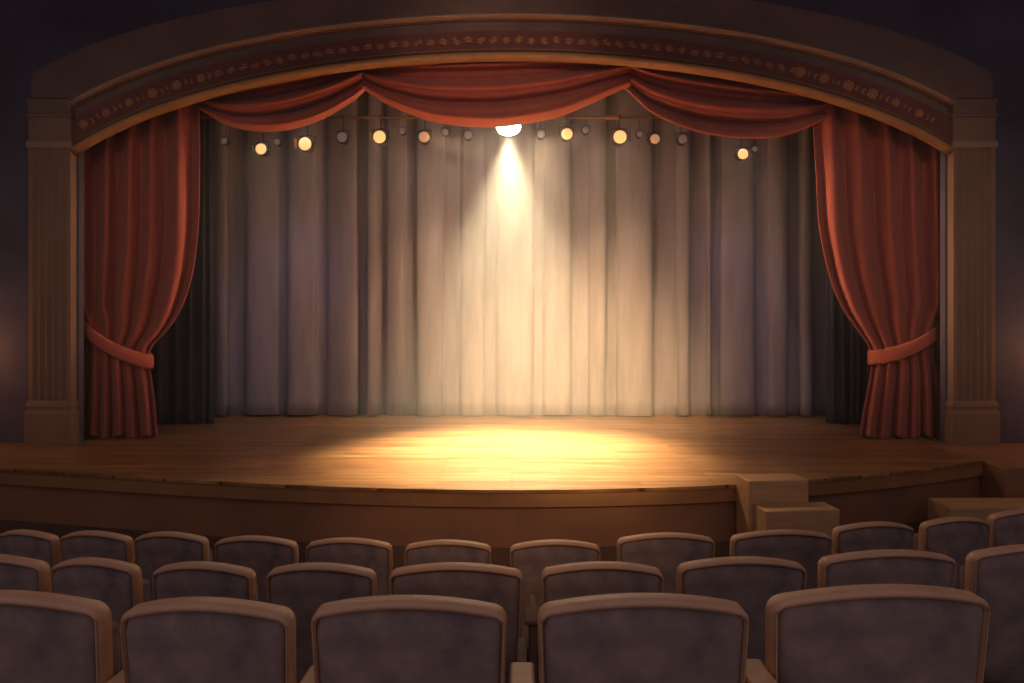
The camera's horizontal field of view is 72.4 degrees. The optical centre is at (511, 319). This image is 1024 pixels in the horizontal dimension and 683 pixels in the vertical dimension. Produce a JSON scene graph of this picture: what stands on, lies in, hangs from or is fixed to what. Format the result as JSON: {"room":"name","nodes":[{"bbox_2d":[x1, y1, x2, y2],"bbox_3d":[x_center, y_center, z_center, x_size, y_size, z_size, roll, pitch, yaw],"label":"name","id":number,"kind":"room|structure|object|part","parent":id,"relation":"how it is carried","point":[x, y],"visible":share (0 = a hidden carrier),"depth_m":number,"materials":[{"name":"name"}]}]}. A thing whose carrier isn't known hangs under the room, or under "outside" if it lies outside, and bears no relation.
{"room":"theater auditorium","nodes":[
{"label":"theater auditorium","id":0,"kind":"room"},
{"bbox_2d":[84,344,85,389],"bbox_3d":[-6.950,-1.735,10.500,0.100,6.530,3.400,0,0,0],"label":"wall","id":1,"kind":"structure","parent":0,"point":[84,344],"depth_m":11.30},
{"bbox_2d":[252,132,270,156],"bbox_3d":[-3.453,-2.546,9.723,0.234,0.563,0.260,0,0,0],"label":"lamp","id":2,"kind":"object","parent":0,"point":[261,149],"visible":0.98,"depth_m":9.62,"materials":[{"name":"glass"}]},
{"bbox_2d":[200,115,661,119],"bbox_3d":[-0.028,-2.821,9.750,8.914,0.053,0.056,0,0,0],"label":"batten","id":3,"kind":"object","parent":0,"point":[366,117],"visible":0.42,"depth_m":9.74,"materials":[{"name":"gold metal"}]},
{"bbox_2d":[294,125,315,153],"bbox_3d":[-2.848,-2.574,9.740,0.275,0.512,0.308,0,0,0],"label":"lamp","id":4,"kind":"object","parent":3,"relation":"hanging from","point":[305,144],"visible":0.94,"depth_m":9.62,"materials":[{"name":"glass"}]},
{"bbox_3d":[-2.971,-2.421,9.609,0.006,0.150,0.049,0,0,27],"label":"barn door","id":5,"kind":"part","parent":4,"relation":"part of","materials":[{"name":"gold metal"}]},
{"bbox_2d":[336,115,349,144],"bbox_3d":[-2.339,-2.632,9.725,0.184,0.391,0.223,0,0,0],"label":"lamp","id":6,"kind":"object","parent":3,"relation":"hanging from","point":[342,137],"visible":1,"depth_m":9.63,"materials":[{"name":"metal"}]},
{"bbox_2d":[369,114,388,146],"bbox_3d":[-1.823,-2.622,9.737,0.260,0.414,0.306,0,0,0],"label":"lamp","id":7,"kind":"object","parent":3,"relation":"hanging from","point":[379,137],"visible":1,"depth_m":9.62,"materials":[{"name":"glass"}]},
{"bbox_3d":[-1.939,-2.518,9.607,0.006,0.147,0.048,0,0,27],"label":"barn door","id":8,"kind":"part","parent":7,"relation":"part of","materials":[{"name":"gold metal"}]},
{"bbox_2d":[418,120,431,144],"bbox_3d":[-1.211,-2.629,9.732,0.199,0.398,0.241,0,0,0],"label":"lamp","id":9,"kind":"object","parent":3,"relation":"hanging from","point":[424,137],"visible":0.97,"depth_m":9.62,"materials":[{"name":"glass"}]},
{"bbox_2d":[495,125,521,135],"bbox_3d":[-0.050,-2.808,9.646,0.393,0.514,0.389,0,0,42],"label":"spotlight","id":10,"kind":"object","parent":3,"relation":"hanging from","point":[510,130],"visible":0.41,"depth_m":9.58,"materials":[{"name":"glass"}]},
{"bbox_2d":[559,115,573,142],"bbox_3d":[0.757,-2.648,9.736,0.206,0.361,0.250,0,0,0],"label":"lamp","id":11,"kind":"object","parent":3,"relation":"hanging from","point":[566,134],"visible":1,"depth_m":9.62,"materials":[{"name":"glass"}]},
{"bbox_2d":[610,114,629,146],"bbox_3d":[1.486,-2.620,9.742,0.272,0.420,0.320,0,0,0],"label":"lamp","id":12,"kind":"object","parent":3,"relation":"hanging from","point":[619,137],"visible":1,"depth_m":9.62,"materials":[{"name":"glass"}]},
{"bbox_2d":[647,115,660,145],"bbox_3d":[1.967,-2.619,9.723,0.181,0.417,0.218,0,0,0],"label":"lamp","id":13,"kind":"object","parent":3,"relation":"hanging from","point":[654,139],"visible":0.99,"depth_m":9.63,"materials":[{"name":"glass"}]},
{"bbox_2d":[675,127,687,145],"bbox_3d":[2.353,-2.620,9.719,0.173,0.414,0.210,0,0,0],"label":"lamp","id":14,"kind":"object","parent":3,"relation":"hanging from","point":[682,139],"visible":0.94,"depth_m":9.63,"materials":[{"name":"metal"}]},
{"bbox_2d":[734,138,751,161],"bbox_3d":[3.178,-2.514,9.718,0.215,0.629,0.253,0,0,0],"label":"lamp","id":15,"kind":"object","parent":3,"relation":"hanging from","point":[742,154],"visible":0.94,"depth_m":9.62,"materials":[{"name":"glass"}]},
{"bbox_2d":[0,476,979,547],"bbox_3d":[-1.435,2.046,7.480,13.130,0.709,2.240,0,0,0],"label":"stage front","id":16,"kind":"structure","parent":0,"point":[497,527],"depth_m":6.57,"materials":[{"name":"brown wood"}]},
{"bbox_2d":[0,519,927,570],"bbox_3d":[-1.435,2.235,7.042,13.130,0.330,1.442,0,0,0],"label":"baseboard","id":17,"kind":"structure","parent":16,"relation":"attached to","point":[500,556],"depth_m":6.67,"materials":[{"name":"brown wood"}]},
{"bbox_2d":[0,464,982,506],"bbox_3d":[-1.435,1.625,7.260,13.130,0.129,1.888,0,0,0],"label":"stage edge","id":18,"kind":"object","parent":16,"relation":"on","point":[8,478],"depth_m":6.51,"materials":[{"name":"brown wood"}]},
{"bbox_2d":[0,414,983,492],"bbox_3d":[-1.435,1.545,9.250,13.130,0.030,5.900,0,0,0],"label":"floor","id":19,"kind":"structure","parent":0,"point":[570,453],"depth_m":7.96,"materials":[{"name":"brown wood"}]},
{"bbox_2d":[24,99,78,444],"bbox_3d":[-5.670,-0.575,8.623,0.586,4.268,0.155,0,0,0],"label":"column","id":20,"kind":"structure","parent":19,"relation":"on","point":[51,415],"depth_m":8.58,"materials":[{"name":"paint"}]},
{"bbox_3d":[-5.670,-2.153,8.627,0.566,0.093,0.145,0,0,0],"label":"neck moulding","id":21,"kind":"part","parent":20,"relation":"part of","materials":[{"name":"brown wood"}]},
{"bbox_2d":[84,102,199,438],"bbox_3d":[-4.978,-0.714,9.105,1.852,4.566,0.408,0,0,-2],"label":"stage curtain","id":22,"kind":"object","parent":19,"relation":"on","point":[142,181],"visible":0.84,"depth_m":9.09,"materials":[{"name":"red fabric"}]},
{"bbox_2d":[150,110,213,423],"bbox_3d":[-4.857,-1.228,10.248,0.960,5.504,0.156,0,0,0],"label":"curtain","id":23,"kind":"object","parent":19,"relation":"on","point":[182,373],"visible":0.44,"depth_m":10.23,"materials":[{"name":"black fabric"}]},
{"bbox_2d":[214,89,825,415],"bbox_3d":[0.322,-1.488,11.158,10.819,6.064,0.301,0,0,0],"label":"curtain","id":24,"kind":"object","parent":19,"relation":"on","point":[491,273],"visible":0.64,"depth_m":11.11,"materials":[{"name":"fabric"}]},
{"bbox_2d":[826,266,870,423],"bbox_3d":[5.105,-1.226,10.257,0.987,5.505,0.128,0,0,0],"label":"curtain","id":25,"kind":"object","parent":19,"relation":"on","point":[848,369],"visible":0.2,"depth_m":10.24,"materials":[{"name":"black fabric"}]},
{"bbox_2d":[812,101,939,438],"bbox_3d":[4.880,-0.717,9.092,1.904,4.562,0.408,0,0,-2],"label":"stage curtain","id":26,"kind":"object","parent":19,"relation":"on","point":[878,184],"visible":0.82,"depth_m":9.08,"materials":[{"name":"red fabric"}]},
{"bbox_2d":[945,99,999,445],"bbox_3d":[5.670,-0.575,8.623,0.586,4.268,0.155,0,0,0],"label":"column","id":27,"kind":"structure","parent":19,"relation":"on","point":[972,415],"depth_m":8.58,"materials":[{"name":"paint"}]},
{"bbox_3d":[5.670,-2.153,8.627,0.566,0.093,0.145,0,0,0],"label":"neck moulding","id":28,"kind":"part","parent":27,"relation":"part of","materials":[{"name":"brown wood"}]},
{"bbox_2d":[0,0,1023,442],"bbox_3d":[0.000,-1.735,8.750,16.406,6.530,0.100,0,0,0],"label":"wall","id":29,"kind":"structure","parent":0,"point":[34,34],"depth_m":8.70,"materials":[{"name":"blue paint"}]},
{"bbox_2d":[195,70,364,131],"bbox_3d":[-3.014,-2.982,9.032,2.293,1.055,0.364,0,0,0],"label":"curtain","id":30,"kind":"object","parent":29,"relation":"hanging from","point":[294,104],"visible":0.64,"depth_m":9.03,"materials":[{"name":"red fabric"}]},
{"bbox_2d":[361,62,630,126],"bbox_3d":[-0.202,-3.005,8.891,3.492,1.033,0.367,0,0,0],"label":"curtain","id":31,"kind":"object","parent":29,"relation":"hanging from","point":[469,94],"visible":0.71,"depth_m":8.89,"materials":[{"name":"red fabric"}]},
{"bbox_2d":[31,0,992,155],"bbox_3d":[0.000,-3.078,8.620,11.807,2.096,0.159,0,0,0],"label":"arch","id":32,"kind":"object","parent":29,"relation":"attached to","point":[115,84],"visible":1,"depth_m":8.60,"materials":[{"name":"brown paint"}]},
{"bbox_3d":[0.000,-3.192,8.596,10.863,1.166,0.112,0,0,0],"label":"moulding","id":33,"kind":"part","parent":32,"relation":"part of","materials":[{"name":"brown wood"}]},
{"bbox_3d":[0.000,-2.676,8.626,10.838,1.291,0.112,0,0,0],"label":"moulding","id":34,"kind":"part","parent":32,"relation":"part of","materials":[{"name":"brown wood"}]},
{"bbox_3d":[0.000,-2.746,8.639,10.863,1.204,0.047,0,0,0],"label":"bead moulding","id":35,"kind":"part","parent":32,"relation":"part of","materials":[{"name":"brown wood"}]},
{"bbox_2d":[625,67,827,138],"bbox_3d":[2.859,-2.946,9.063,2.815,1.270,0.401,0,0,0],"label":"curtain","id":36,"kind":"object","parent":29,"relation":"hanging from","point":[714,106],"visible":0.64,"depth_m":9.02,"materials":[{"name":"red fabric"}]},
{"bbox_2d":[934,337,939,398],"bbox_3d":[6.950,-1.735,10.500,0.100,6.530,3.400,0,0,0],"label":"wall","id":37,"kind":"structure","parent":0,"point":[937,345],"depth_m":11.32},
{"bbox_2d":[906,436,1023,497],"bbox_3d":[6.570,1.966,9.740,2.860,0.868,4.920,0,0,0],"label":"wall","id":38,"kind":"structure","parent":0,"point":[1003,465],"depth_m":7.60,"materials":[{"name":"brown wood"}]},
{"bbox_3d":[0.000,2.352,5.041,10.400,0.096,2.381,0,0,0],"label":"floor","id":39,"kind":"structure","parent":0,"visible":0},
{"bbox_2d":[0,529,60,570],"bbox_3d":[-3.288,1.869,4.968,0.502,0.870,0.487,0,0,6],"label":"seat","id":40,"kind":"object","parent":39,"relation":"on","point":[34,544],"visible":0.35,"depth_m":4.75,"materials":[{"name":"fabric"}]},
{"bbox_2d":[60,530,135,563],"bbox_3d":[-2.793,1.869,4.945,0.573,0.870,0.487,0,0,6],"label":"seat","id":41,"kind":"object","parent":39,"relation":"on","point":[87,543],"visible":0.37,"depth_m":4.73,"materials":[{"name":"fabric"}]},
{"bbox_3d":[-2.844,1.825,4.809,0.477,0.758,0.197,0,0,6],"label":"panel","id":42,"kind":"part","parent":41,"relation":"part of","materials":[{"name":"fabric"}]},
{"bbox_2d":[134,531,211,600],"bbox_3d":[-2.270,1.869,4.924,0.575,0.870,0.487,0,0,5],"label":"seat","id":43,"kind":"object","parent":39,"relation":"on","point":[154,550],"visible":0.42,"depth_m":4.71,"materials":[{"name":"fabric"}]},
{"bbox_2d":[214,535,298,602],"bbox_3d":[-1.662,1.869,4.837,0.638,0.870,0.487,0,0,3],"label":"seat","id":44,"kind":"object","parent":39,"relation":"on","point":[262,554],"visible":0.35,"depth_m":4.62,"materials":[{"name":"fabric"}]},
{"bbox_2d":[306,537,392,595],"bbox_3d":[-1.033,1.869,4.795,0.653,0.870,0.487,0,0,2],"label":"seat","id":45,"kind":"object","parent":39,"relation":"on","point":[376,555],"visible":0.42,"depth_m":4.58,"materials":[{"name":"fabric"}]},
{"bbox_2d":[404,539,491,565],"bbox_3d":[-0.376,1.869,4.755,0.656,0.870,0.487,0,0,1],"label":"seat","id":46,"kind":"object","parent":39,"relation":"on","point":[441,550],"visible":0.29,"depth_m":4.53,"materials":[{"name":"fabric"}]},
{"bbox_3d":[-0.420,1.825,4.614,0.547,0.758,0.197,0,0,1],"label":"panel","id":47,"kind":"part","parent":46,"relation":"part of","materials":[{"name":"fabric"}]},
{"bbox_2d":[510,539,600,666],"bbox_3d":[0.326,1.869,4.755,0.686,0.870,0.487,0,0,0],"label":"seat","id":48,"kind":"object","parent":39,"relation":"on","point":[529,557],"visible":0.36,"depth_m":4.54,"materials":[{"name":"fabric"}]},
{"bbox_2d":[617,532,714,593],"bbox_3d":[1.091,1.869,4.906,0.757,0.870,0.487,0,0,-1],"label":"seat","id":49,"kind":"object","parent":39,"relation":"on","point":[665,551],"visible":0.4,"depth_m":4.68,"materials":[{"name":"fabric"}]},
{"bbox_2d":[730,529,832,588],"bbox_3d":[1.901,1.869,4.974,0.798,0.870,0.487,0,0,-2],"label":"seat","id":50,"kind":"object","parent":39,"relation":"on","point":[804,547],"visible":0.33,"depth_m":4.75,"materials":[{"name":"fabric"}]},
{"bbox_2d":[832,521,914,554],"bbox_3d":[2.618,1.869,5.164,0.666,0.870,0.487,0,0,-4],"label":"seat","id":51,"kind":"object","parent":39,"relation":"on","point":[874,535],"visible":0.33,"depth_m":4.94,"materials":[{"name":"fabric"}]},
{"bbox_2d":[914,516,989,588],"bbox_3d":[3.271,1.869,5.291,0.585,0.870,0.487,0,0,-5],"label":"seat","id":52,"kind":"object","parent":39,"relation":"on","point":[955,537],"visible":0.39,"depth_m":5.07,"materials":[{"name":"fabric"}]},
{"bbox_2d":[914,533,917,549],"bbox_3d":[3.236,1.789,5.253,0.423,0.370,0.095,0,0,-5],"label":"armrest","id":53,"kind":"object","parent":52,"relation":"on","point":[916,534],"depth_m":5.25,"materials":[{"name":"wood"}]},
{"bbox_2d":[986,509,1023,547],"bbox_3d":[3.935,1.869,5.508,0.648,0.870,0.487,0,0,-7],"label":"seat","id":54,"kind":"object","parent":39,"relation":"on","point":[1006,527],"visible":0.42,"depth_m":5.28,"materials":[{"name":"fabric"}]},
{"bbox_3d":[3.909,1.825,5.363,0.540,0.758,0.197,0,0,-7],"label":"panel","id":55,"kind":"part","parent":54,"relation":"part of","materials":[{"name":"fabric"}]},
{"bbox_3d":[0.000,2.526,5.500,16.000,0.247,15.000,0,0,0],"label":"floor","id":56,"kind":"structure","parent":0,"visible":0},
{"bbox_2d":[736,473,839,537],"bbox_3d":[2.459,1.917,6.279,0.700,0.965,0.540,0,0,-6],"label":"steps","id":57,"kind":"structure","parent":56,"relation":"on","point":[763,501],"depth_m":6.24,"materials":[{"name":"brown wood"}]},
{"bbox_2d":[928,498,1023,520],"bbox_3d":[5.175,2.087,6.810,2.050,0.626,0.380,0,0,0],"label":"ledge","id":58,"kind":"object","parent":56,"relation":"on","point":[979,508],"visible":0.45,"depth_m":6.73,"materials":[{"name":"brown wood"}]},
{"bbox_3d":[0.000,2.057,0.851,10.400,0.686,5.702,0,0,0],"label":"floor","id":59,"kind":"structure","parent":0,"visible":0},
{"bbox_2d":[0,590,123,682],"bbox_3d":[-1.520,1.279,2.365,0.680,0.870,0.487,0,0,3],"label":"seat","id":60,"kind":"object","parent":59,"relation":"on","point":[46,637],"visible":0.91,"depth_m":2.15,"materials":[{"name":"fabric"}]},
{"bbox_3d":[-1.573,1.235,2.227,0.567,0.758,0.197,0,0,3],"label":"panel","id":61,"kind":"part","parent":60,"relation":"part of","materials":[{"name":"fabric"}]},
{"bbox_3d":[-1.226,1.144,2.256,0.080,0.030,0.170,0,0,3],"label":"armrest","id":62,"kind":"part","parent":60,"relation":"part of","materials":[{"name":"brown wood"}]},
{"bbox_2d":[112,622,119,675],"bbox_3d":[-1.566,1.199,2.334,0.492,0.370,0.095,0,0,3],"label":"seat cushion","id":63,"kind":"object","parent":60,"relation":"on","point":[115,626],"depth_m":2.34,"materials":[{"name":"fabric"}]},
{"bbox_2d":[120,596,313,682],"bbox_3d":[-0.892,1.279,2.312,0.602,0.870,0.487,0,0,2],"label":"seat","id":64,"kind":"object","parent":59,"relation":"on","point":[199,639],"visible":0.95,"depth_m":2.09,"materials":[{"name":"fabric"}]},
{"bbox_3d":[-0.936,1.235,2.173,0.501,0.758,0.197,0,0,2],"label":"panel","id":65,"kind":"part","parent":64,"relation":"part of","materials":[{"name":"fabric"}]},
{"bbox_3d":[-0.630,1.144,2.212,0.071,0.030,0.170,0,0,2],"label":"armrest","id":66,"kind":"part","parent":64,"relation":"part of","materials":[{"name":"brown wood"}]},
{"bbox_2d":[311,595,534,682],"bbox_3d":[-0.271,1.279,2.329,0.692,0.870,0.487,0,0,1],"label":"seat","id":67,"kind":"object","parent":59,"relation":"on","point":[380,638],"visible":1,"depth_m":2.11,"materials":[{"name":"fabric"}]},
{"bbox_3d":[-0.318,1.235,2.188,0.576,0.758,0.197,0,0,1],"label":"panel","id":68,"kind":"part","parent":67,"relation":"part of","materials":[{"name":"fabric"}]},
{"bbox_3d":[0.034,1.437,2.361,0.037,0.554,0.415,0,0,1],"label":"panel","id":69,"kind":"part","parent":67,"relation":"part of","materials":[{"name":"brown wood"}]},
{"bbox_3d":[0.032,1.144,2.233,0.082,0.030,0.170,0,0,1],"label":"armrest","id":70,"kind":"part","parent":67,"relation":"part of","materials":[{"name":"brown wood"}]},
{"bbox_2d":[537,593,776,682],"bbox_3d":[0.455,1.279,2.345,0.752,0.870,0.487,0,0,-1],"label":"seat","id":71,"kind":"object","parent":59,"relation":"on","point":[617,637],"visible":1,"depth_m":2.13,"materials":[{"name":"fabric"}]},
{"bbox_3d":[0.408,1.235,2.204,0.627,0.758,0.197,0,0,-1],"label":"panel","id":72,"kind":"part","parent":71,"relation":"part of","materials":[{"name":"fabric"}]},
{"bbox_3d":[0.788,1.144,2.257,0.089,0.030,0.170,0,0,-1],"label":"armrest","id":73,"kind":"part","parent":71,"relation":"part of","materials":[{"name":"brown wood"}]},
{"bbox_2d":[765,584,989,682],"bbox_3d":[1.177,1.279,2.387,0.708,0.870,0.427,0,0,-2],"label":"seat","id":74,"kind":"object","parent":59,"relation":"on","point":[862,633],"visible":0.98,"depth_m":2.20,"materials":[{"name":"fabric"}]},
{"bbox_3d":[0.000,2.225,3.776,10.400,0.350,2.311,0,0,0],"label":"floor","id":75,"kind":"structure","parent":0,"visible":0},
{"bbox_2d":[0,554,51,592],"bbox_3d":[-2.585,1.615,3.715,0.656,0.870,0.487,0,0,5],"label":"seat","id":76,"kind":"object","parent":75,"relation":"on","point":[16,572],"visible":0.29,"depth_m":3.50,"materials":[{"name":"fabric"}]},
{"bbox_3d":[-2.640,1.571,3.579,0.546,0.758,0.197,0,0,5],"label":"panel","id":77,"kind":"part","parent":76,"relation":"part of","materials":[{"name":"fabric"}]},
{"bbox_2d":[51,557,149,670],"bbox_3d":[-2.036,1.615,3.657,0.504,0.870,0.487,0,0,5],"label":"seat","id":78,"kind":"object","parent":75,"relation":"on","point":[120,585],"visible":0.43,"depth_m":3.44,"materials":[{"name":"fabric"}]},
{"bbox_2d":[143,579,149,602],"bbox_3d":[-2.071,1.535,3.626,0.364,0.370,0.095,0,0,5],"label":"seat cushion","id":79,"kind":"object","parent":78,"relation":"on","point":[146,585],"depth_m":3.62,"materials":[{"name":"fabric"}]},
{"bbox_2d":[152,561,257,600],"bbox_3d":[-1.469,1.615,3.600,0.574,0.870,0.487,0,0,4],"label":"seat","id":80,"kind":"object","parent":75,"relation":"on","point":[189,578],"visible":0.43,"depth_m":3.38,"materials":[{"name":"fabric"}]},
{"bbox_3d":[-1.516,1.571,3.462,0.478,0.758,0.197,0,0,4],"label":"panel","id":81,"kind":"part","parent":80,"relation":"part of","materials":[{"name":"fabric"}]},
{"bbox_2d":[266,562,376,682],"bbox_3d":[-0.889,1.615,3.588,0.610,0.870,0.487,0,0,2],"label":"seat","id":82,"kind":"object","parent":75,"relation":"on","point":[302,588],"visible":0.46,"depth_m":3.37,"materials":[{"name":"fabric"}]},
{"bbox_2d":[388,562,539,682],"bbox_3d":[-0.224,1.615,3.589,0.754,0.870,0.487,0,0,1],"label":"seat","id":83,"kind":"object","parent":75,"relation":"on","point":[502,586],"visible":0.5,"depth_m":3.38,"materials":[{"name":"fabric"}]},
{"bbox_3d":[0.107,1.480,3.494,0.089,0.030,0.170,0,0,1],"label":"armrest","id":84,"kind":"part","parent":83,"relation":"part of","materials":[{"name":"brown wood"}]},
{"bbox_3d":[0.108,1.773,3.622,0.040,0.554,0.415,0,0,1],"label":"panel","id":85,"kind":"part","parent":83,"relation":"part of","materials":[{"name":"brown wood"}]},
{"bbox_2d":[541,561,663,604],"bbox_3d":[0.488,1.615,3.603,0.689,0.870,0.487,0,0,0],"label":"seat","id":86,"kind":"object","parent":75,"relation":"on","point":[578,579],"visible":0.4,"depth_m":3.38,"materials":[{"name":"fabric"}]},
{"bbox_2d":[676,556,806,664],"bbox_3d":[1.199,1.615,3.676,0.736,0.870,0.487,0,0,-1],"label":"seat","id":87,"kind":"object","parent":75,"relation":"on","point":[748,581],"visible":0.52,"depth_m":3.46,"materials":[{"name":"fabric"}]},
{"bbox_2d":[817,549,956,587],"bbox_3d":[1.991,1.615,3.782,0.806,0.870,0.487,0,0,-2],"label":"seat","id":88,"kind":"object","parent":75,"relation":"on","point":[882,566],"visible":0.36,"depth_m":3.56,"materials":[{"name":"fabric"}]},
{"bbox_3d":[1.944,1.571,3.640,0.671,0.758,0.197,0,0,-2],"label":"panel","id":89,"kind":"part","parent":88,"relation":"part of","materials":[{"name":"fabric"}]},
{"bbox_2d":[960,544,1023,682],"bbox_3d":[2.806,1.615,3.880,0.800,0.870,0.487,0,0,-4],"label":"seat","id":90,"kind":"object","parent":75,"relation":"on","point":[995,575],"visible":0.61,"depth_m":3.67,"materials":[{"name":"fabric"}]},
{"bbox_2d":[960,565,964,589],"bbox_3d":[2.757,1.535,3.842,0.578,0.370,0.095,0,0,-4],"label":"armrest","id":91,"kind":"object","parent":90,"relation":"on","point":[962,569],"depth_m":3.83,"materials":[{"name":"wood"}]},
{"bbox_3d":[0.046,-3.088,10.700,9.936,0.030,0.032,0,0,0],"label":"batten","id":92,"kind":"object","parent":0,"visible":0},
{"bbox_2d":[220,124,229,145],"bbox_3d":[-4.353,-2.871,10.647,0.130,0.444,0.157,0,0,0],"label":"lamp","id":93,"kind":"object","parent":92,"relation":"hanging from","point":[224,141],"visible":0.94,"depth_m":10.58,"materials":[{"name":"metal"}]},
{"bbox_2d":[274,132,281,145],"bbox_3d":[-3.552,-2.865,10.643,0.122,0.456,0.147,0,0,0],"label":"lamp","id":94,"kind":"object","parent":92,"relation":"hanging from","point":[277,142],"visible":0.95,"depth_m":10.58,"materials":[{"name":"metal"}]},
{"bbox_2d":[398,119,406,135],"bbox_3d":[-1.663,-2.946,10.647,0.130,0.293,0.157,0,0,0],"label":"lamp","id":95,"kind":"object","parent":92,"relation":"hanging from","point":[402,131],"visible":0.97,"depth_m":10.58,"materials":[{"name":"metal"}]},
{"bbox_2d":[441,124,449,136],"bbox_3d":[-1.013,-2.937,10.651,0.138,0.312,0.166,0,0,0],"label":"lamp","id":96,"kind":"object","parent":92,"relation":"hanging from","point":[445,132],"visible":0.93,"depth_m":10.58,"materials":[{"name":"metal"}]},
{"bbox_2d":[463,127,473,140],"bbox_3d":[-0.665,-2.909,10.663,0.162,0.369,0.196,0,0,0],"label":"lamp","id":97,"kind":"object","parent":92,"relation":"hanging from","point":[468,135],"visible":0.91,"depth_m":10.58,"materials":[{"name":"metal"}]},
{"bbox_2d":[536,121,545,139],"bbox_3d":[0.438,-2.917,10.663,0.162,0.354,0.196,0,0,0],"label":"lamp","id":98,"kind":"object","parent":92,"relation":"hanging from","point":[540,134],"visible":0.95,"depth_m":10.58,"materials":[{"name":"glass"}]},
{"bbox_2d":[582,119,589,135],"bbox_3d":[1.119,-2.950,10.655,0.146,0.286,0.176,0,0,0],"label":"lamp","id":99,"kind":"object","parent":92,"relation":"hanging from","point":[585,130],"visible":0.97,"depth_m":10.58,"materials":[{"name":"metal"}]},
{"bbox_2d":[635,119,642,138],"bbox_3d":[1.935,-2.925,10.643,0.122,0.335,0.147,0,0,0],"label":"lamp","id":100,"kind":"object","parent":92,"relation":"hanging from","point":[639,134],"visible":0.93,"depth_m":10.58,"materials":[{"name":"metal"}]},
{"bbox_2d":[750,139,757,152],"bbox_3d":[3.673,-2.813,10.638,0.113,0.558,0.137,0,0,0],"label":"lamp","id":101,"kind":"object","parent":92,"relation":"hanging from","point":[754,148],"visible":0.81,"depth_m":10.58,"materials":[{"name":"metal"}]}
]}

